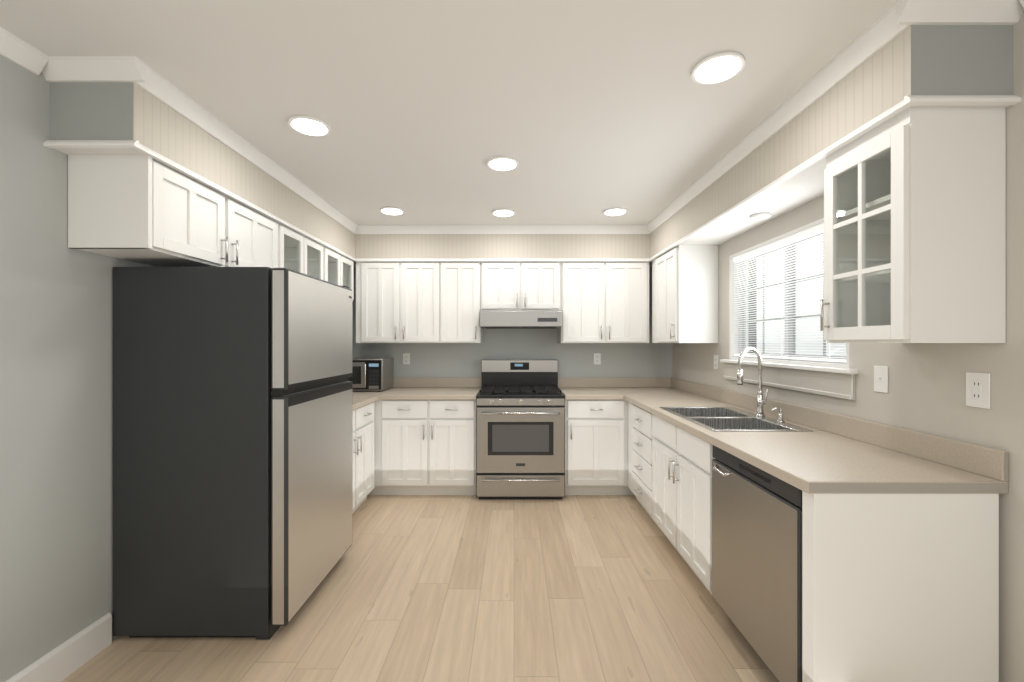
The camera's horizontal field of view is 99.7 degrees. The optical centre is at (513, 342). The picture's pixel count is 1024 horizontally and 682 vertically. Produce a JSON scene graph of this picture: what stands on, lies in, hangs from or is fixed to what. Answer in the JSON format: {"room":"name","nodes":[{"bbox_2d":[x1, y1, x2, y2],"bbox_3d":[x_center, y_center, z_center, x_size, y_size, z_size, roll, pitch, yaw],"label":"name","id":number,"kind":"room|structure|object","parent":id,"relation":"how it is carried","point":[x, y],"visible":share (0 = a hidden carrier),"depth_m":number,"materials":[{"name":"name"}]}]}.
{"room":"kitchen","nodes":[
{"label":"kitchen","id":0,"kind":"room"},
{"bbox_2d":[0,55,155,681],"bbox_3d":[-1.910,0.130,0.925,0.120,2.480,7.290,0,0,0],"label":"wall","id":1,"kind":"structure","parent":0,"point":[56,441],"depth_m":1.71,"materials":[{"name":"grey paint"}]},
{"bbox_2d":[5,613,111,681],"bbox_3d":[-1.842,1.300,-0.315,0.016,0.140,4.570,0,0,0],"label":"baseboard","id":2,"kind":"structure","parent":1,"relation":"attached to","point":[64,660],"depth_m":1.79,"materials":[{"name":"white wood"}]},
{"bbox_2d":[68,155,277,267],"bbox_3d":[-1.664,-0.588,2.289,0.365,0.385,1.001,0,0,0],"label":"upper cabinet","id":3,"kind":"object","parent":1,"relation":"attached to","point":[146,209],"visible":0.92,"depth_m":1.86,"materials":[{"name":"white wood"}]},
{"bbox_2d":[0,27,357,260],"bbox_3d":[-1.659,-0.943,0.770,0.383,0.334,6.645,0,0,0],"label":"crown molding","id":4,"kind":"structure","parent":1,"relation":"attached to","point":[21,53],"depth_m":2.09,"materials":[{"name":"white wood"}]},
{"bbox_2d":[276,222,322,279],"bbox_3d":[-1.681,-0.588,3.121,0.332,0.385,0.658,0,0,0],"label":"upper cabinet","id":5,"kind":"object","parent":1,"relation":"attached to","point":[297,252],"visible":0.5,"depth_m":3.20,"materials":[{"name":"white wood"}]},
{"bbox_2d":[323,246,353,301],"bbox_3d":[-1.681,-0.588,3.783,0.332,0.385,0.662,0,0,0],"label":"upper cabinet","id":6,"kind":"object","parent":1,"relation":"attached to","point":[338,269],"visible":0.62,"depth_m":3.85,"materials":[{"name":"white wood"}]},
{"bbox_2d":[61,495,778,681],"bbox_3d":[-0.110,1.400,0.925,4.080,0.060,7.650,0,0,0],"label":"floor","id":7,"kind":"structure","parent":0,"point":[474,588],"depth_m":2.18,"materials":[{"name":"brown wood"}]},
{"bbox_2d":[113,267,352,638],"bbox_3d":[-1.441,0.504,2.390,0.801,1.732,0.820,0,0,0],"label":"refrigerator","id":8,"kind":"object","parent":7,"relation":"on","point":[232,450],"visible":1,"depth_m":1.98,"materials":[{"name":"grey metal"}]},
{"bbox_2d":[352,402,373,513],"bbox_3d":[-1.512,0.933,3.323,0.670,0.874,0.966,0,0,0],"label":"base cabinet","id":9,"kind":"object","parent":7,"relation":"on","point":[362,452],"visible":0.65,"depth_m":3.48,"materials":[{"name":"white wood"}]},
{"bbox_2d":[352,390,383,409],"bbox_3d":[-1.502,0.426,3.623,0.690,0.140,1.595,0,0,0],"label":"countertop","id":10,"kind":"structure","parent":9,"relation":"on","point":[359,398],"depth_m":3.69,"materials":[{"name":"laminate"}]},
{"bbox_2d":[368,400,387,494],"bbox_3d":[-1.480,0.933,4.128,0.734,0.874,0.637,0,0,0],"label":"base cabinet","id":11,"kind":"object","parent":7,"relation":"on","point":[380,406],"depth_m":3.83,"materials":[{"name":"white wood"}]},
{"bbox_2d":[388,400,476,494],"bbox_3d":[-0.751,0.933,4.128,0.829,0.874,0.637,0,0,0],"label":"base cabinet","id":12,"kind":"object","parent":7,"relation":"on","point":[424,447],"depth_m":3.82,"materials":[{"name":"white wood"}]},
{"bbox_2d":[384,378,688,399],"bbox_3d":[-0.110,0.426,4.104,3.474,0.140,0.687,0,0,0],"label":"countertop","id":13,"kind":"structure","parent":12,"relation":"on","point":[403,388],"depth_m":4.33,"materials":[{"name":"laminate"}]},
{"bbox_2d":[348,358,392,391],"bbox_3d":[-1.485,0.303,4.184,0.520,0.305,0.412,0,0,0],"label":"microwave","id":14,"kind":"object","parent":13,"relation":"on","point":[372,374],"visible":0.69,"depth_m":4.02,"materials":[{"name":"silver metal"}]},
{"bbox_2d":[476,360,564,498],"bbox_3d":[0.057,0.770,4.059,0.772,1.200,0.722,0,0,0],"label":"range","id":15,"kind":"object","parent":7,"relation":"on","point":[520,429],"visible":1,"depth_m":3.75,"materials":[{"name":"grey metal"}]},
{"bbox_2d":[564,400,633,494],"bbox_3d":[1.040,0.933,4.112,1.175,0.874,0.670,0,0,0],"label":"base cabinet","id":16,"kind":"object","parent":7,"relation":"on","point":[596,447],"visible":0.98,"depth_m":3.82,"materials":[{"name":"white wood"}]},
{"bbox_2d":[628,402,662,531],"bbox_3d":[1.292,0.933,3.461,0.670,0.874,0.691,0,0,0],"label":"base cabinet","id":17,"kind":"object","parent":7,"relation":"on","point":[640,436],"visible":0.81,"depth_m":3.38,"materials":[{"name":"white wood"}]},
{"bbox_2d":[652,414,714,594],"bbox_3d":[1.292,0.933,2.639,0.670,0.874,0.947,0,0,0],"label":"base cabinet","id":18,"kind":"object","parent":7,"relation":"on","point":[682,488],"visible":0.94,"depth_m":2.52,"materials":[{"name":"white wood"}]},
{"bbox_2d":[624,382,1007,493],"bbox_3d":[1.294,0.426,2.920,0.666,0.140,3.000,0,0,0],"label":"countertop","id":19,"kind":"structure","parent":18,"relation":"on","point":[832,453],"depth_m":1.75,"materials":[{"name":"laminate"}]},
{"bbox_2d":[659,407,813,430],"bbox_3d":[1.285,0.546,2.640,0.520,0.191,0.830,0,0,0],"label":"sink basin","id":20,"kind":"object","parent":19,"relation":"in","point":[721,419],"visible":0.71,"depth_m":2.62,"materials":[{"name":"silver metal"}]},
{"bbox_2d":[737,347,767,416],"bbox_3d":[1.443,0.237,2.637,0.203,0.426,0.111,0,0,0],"label":"faucet","id":21,"kind":"object","parent":19,"relation":"on","point":[760,409],"visible":1,"depth_m":2.65,"materials":[{"name":"silver metal"}]},
{"bbox_2d":[770,407,784,422],"bbox_3d":[1.500,0.408,2.460,0.077,0.084,0.042,0,0,0],"label":"soap dispenser","id":22,"kind":"object","parent":19,"relation":"on","point":[780,417],"visible":1,"depth_m":2.45,"materials":[{"name":"silver metal"}]},
{"bbox_2d":[712,445,801,681],"bbox_3d":[1.284,0.936,1.825,0.652,0.868,0.666,0,0,0],"label":"dishwasher","id":23,"kind":"object","parent":7,"relation":"on","point":[756,554],"visible":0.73,"depth_m":1.73,"materials":[{"name":"grey metal"}]},
{"bbox_2d":[802,491,998,681],"bbox_3d":[1.295,0.933,1.455,0.610,0.874,0.060,0,0,0],"label":"base cabinet","id":24,"kind":"object","parent":7,"relation":"on","point":[900,587],"visible":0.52,"depth_m":1.43,"materials":[{"name":"white wood"}]},
{"bbox_2d":[0,0,898,224],"bbox_3d":[-0.110,-1.140,0.925,4.080,0.060,7.650,0,0,0],"label":"ceiling","id":25,"kind":"structure","parent":0,"point":[585,112],"depth_m":1.84,"materials":[{"name":"white paint"}]},
{"bbox_2d":[288,115,330,136],"bbox_3d":[-1.040,-1.103,2.200,0.196,0.014,0.196,0,0,0],"label":"recessed light","id":26,"kind":"object","parent":25,"relation":"in","point":[309,125],"visible":0.98,"depth_m":2.18,"materials":[{"name":"white glass"}]},
{"bbox_2d":[380,207,403,214],"bbox_3d":[-1.020,-1.103,3.610,0.196,0.014,0.196,0,0,0],"label":"recessed light","id":27,"kind":"object","parent":25,"relation":"in","point":[392,210],"visible":0.96,"depth_m":3.58,"materials":[{"name":"white"}]},
{"bbox_2d":[487,156,518,170],"bbox_3d":[-0.070,-1.103,2.660,0.196,0.014,0.196,0,0,0],"label":"recessed light","id":28,"kind":"object","parent":25,"relation":"in","point":[502,163],"visible":1,"depth_m":2.64,"materials":[{"name":"white glass"}]},
{"bbox_2d":[492,208,514,216],"bbox_3d":[-0.090,-1.103,3.660,0.196,0.014,0.196,0,0,0],"label":"recessed light","id":29,"kind":"object","parent":25,"relation":"in","point":[503,212],"visible":0.98,"depth_m":3.63,"materials":[{"name":"white"}]},
{"bbox_2d":[49,25,1012,266],"bbox_3d":[-0.110,-0.945,2.930,3.480,0.330,3.040,0,0,0],"label":"soffit","id":30,"kind":"structure","parent":25,"relation":"attached to","point":[944,60],"depth_m":1.97,"materials":[{"name":"grey paint"}]},
{"bbox_2d":[42,56,145,147],"bbox_3d":[-1.659,-0.943,1.696,0.383,0.334,0.048,0,0,0],"label":"crown molding","id":31,"kind":"structure","parent":30,"relation":"attached to","point":[94,69],"depth_m":1.70,"materials":[{"name":"white wood"}]},
{"bbox_2d":[354,225,649,261],"bbox_3d":[-0.110,-0.943,4.091,2.810,0.334,0.048,0,0,0],"label":"crown molding","id":32,"kind":"structure","parent":30,"relation":"attached to","point":[501,229],"depth_m":4.09,"materials":[{"name":"white wood"}]},
{"bbox_2d":[750,212,770,219],"bbox_3d":[1.500,-0.769,2.630,0.110,0.020,0.110,0,0,0],"label":"recessed light","id":33,"kind":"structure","parent":30,"relation":"attached to","point":[762,216],"depth_m":2.60,"materials":[{"name":"white"}]},
{"bbox_2d":[896,0,1023,104],"bbox_3d":[1.438,-0.943,1.386,0.383,0.334,0.048,0,0,0],"label":"crown molding","id":34,"kind":"structure","parent":30,"relation":"attached to","point":[959,12],"depth_m":1.39,"materials":[{"name":"white wood"}]},
{"bbox_2d":[603,207,626,215],"bbox_3d":[0.850,-1.103,3.630,0.196,0.014,0.196,0,0,0],"label":"recessed light","id":35,"kind":"object","parent":25,"relation":"in","point":[616,211],"visible":1,"depth_m":3.60,"materials":[{"name":"white"}]},
{"bbox_2d":[691,51,744,84],"bbox_3d":[0.820,-1.103,1.740,0.196,0.014,0.196,0,0,0],"label":"recessed light","id":36,"kind":"object","parent":25,"relation":"in","point":[719,67],"visible":0.98,"depth_m":1.73,"materials":[{"name":"white"}]},
{"bbox_2d":[352,267,671,377],"bbox_3d":[-0.110,0.130,4.510,3.480,2.480,0.120,0,0,0],"label":"wall","id":37,"kind":"structure","parent":0,"point":[650,359],"depth_m":4.45,"materials":[{"name":"grey paint"}]},
{"bbox_2d":[403,353,409,364],"bbox_3d":[-1.108,0.163,4.446,0.072,0.116,0.007,0,0,0],"label":"electrical outlet","id":38,"kind":"object","parent":37,"relation":"attached to","point":[406,358],"visible":1,"depth_m":4.44,"materials":[{"name":"white plastic"}]},
{"bbox_2d":[356,262,482,342],"bbox_3d":[-0.918,-0.390,4.264,1.192,0.780,0.366,0,0,0],"label":"upper cabinet","id":39,"kind":"object","parent":37,"relation":"attached to","point":[418,302],"visible":1,"depth_m":4.13,"materials":[{"name":"white wood"}]},
{"bbox_2d":[481,262,560,308],"bbox_3d":[0.065,-0.547,4.264,0.765,0.465,0.366,0,0,0],"label":"upper cabinet","id":40,"kind":"object","parent":37,"relation":"attached to","point":[520,285],"visible":1,"depth_m":4.12,"materials":[{"name":"white wood"}]},
{"bbox_2d":[479,309,562,328],"bbox_3d":[0.065,-0.228,4.195,0.761,0.164,0.503,0,0,0],"label":"hood vent","id":41,"kind":"object","parent":40,"relation":"attached to","point":[520,318],"visible":1,"depth_m":3.94,"materials":[{"name":"silver metal"}]},
{"bbox_2d":[594,353,600,364],"bbox_3d":[0.856,0.163,4.446,0.072,0.116,0.007,0,0,0],"label":"electrical outlet","id":42,"kind":"object","parent":37,"relation":"attached to","point":[597,358],"visible":1,"depth_m":4.44,"materials":[{"name":"white plastic"}]},
{"bbox_2d":[558,262,648,342],"bbox_3d":[0.873,-0.390,4.264,0.843,0.780,0.366,0,0,0],"label":"upper cabinet","id":43,"kind":"object","parent":37,"relation":"attached to","point":[604,302],"visible":0.98,"depth_m":4.13,"materials":[{"name":"white wood"}]},
{"bbox_2d":[672,11,1023,681],"bbox_3d":[1.700,0.130,0.925,0.140,2.480,7.290,0,0,0],"label":"wall","id":44,"kind":"structure","parent":0,"point":[926,393],"depth_m":1.57,"materials":[{"name":"grey paint"}]},
{"bbox_2d":[652,245,717,342],"bbox_3d":[1.444,-0.390,3.777,0.365,0.780,0.674,0,0,0],"label":"upper cabinet","id":45,"kind":"object","parent":44,"relation":"attached to","point":[684,293],"visible":1,"depth_m":3.44,"materials":[{"name":"white wood"}]},
{"bbox_2d":[714,355,717,369],"bbox_3d":[1.625,0.155,3.480,0.007,0.116,0.072,0,0,0],"label":"electrical outlet","id":46,"kind":"object","parent":44,"relation":"attached to","point":[716,362],"visible":1,"depth_m":3.47,"materials":[{"name":"white plastic"}]},
{"bbox_2d":[720,218,858,399],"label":"window","id":47,"kind":"structure","parent":44,"relation":"in","point":[735,331],"depth_m":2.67,"materials":[{"name":"white plastic"}]},
{"bbox_2d":[733,223,845,361],"bbox_3d":[1.662,-0.271,2.685,0.046,0.736,1.122,0,0,0],"label":"window blinds","id":48,"kind":"object","parent":47,"relation":"attached to","point":[802,235],"visible":0.65,"depth_m":2.65,"materials":[{"name":"white plastic"}]},
{"bbox_2d":[647,0,1023,260],"bbox_3d":[1.438,-0.943,0.770,0.383,0.334,6.645,0,0,0],"label":"crown molding","id":49,"kind":"structure","parent":44,"relation":"attached to","point":[881,32],"depth_m":1.89,"materials":[{"name":"white wood"}]},
{"bbox_2d":[874,366,887,392],"bbox_3d":[1.621,0.160,1.915,0.015,0.116,0.072,0,0,0],"label":"light switch","id":50,"kind":"object","parent":44,"relation":"attached to","point":[880,378],"visible":1,"depth_m":1.91,"materials":[{"name":"white plastic"}]},
{"bbox_2d":[820,107,1005,342],"bbox_3d":[1.444,-0.390,1.623,0.365,0.780,0.385,0,0,0],"label":"upper cabinet","id":51,"kind":"object","parent":44,"relation":"attached to","point":[914,224],"visible":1,"depth_m":1.43,"materials":[{"name":"white wood"}]},
{"bbox_2d":[966,372,989,408],"bbox_3d":[1.625,0.165,1.515,0.008,0.122,0.078,0,0,0],"label":"outlet","id":52,"kind":"object","parent":44,"relation":"attached to","point":[978,390],"visible":1,"depth_m":1.51,"materials":[{"name":"white plastic"}]}
]}

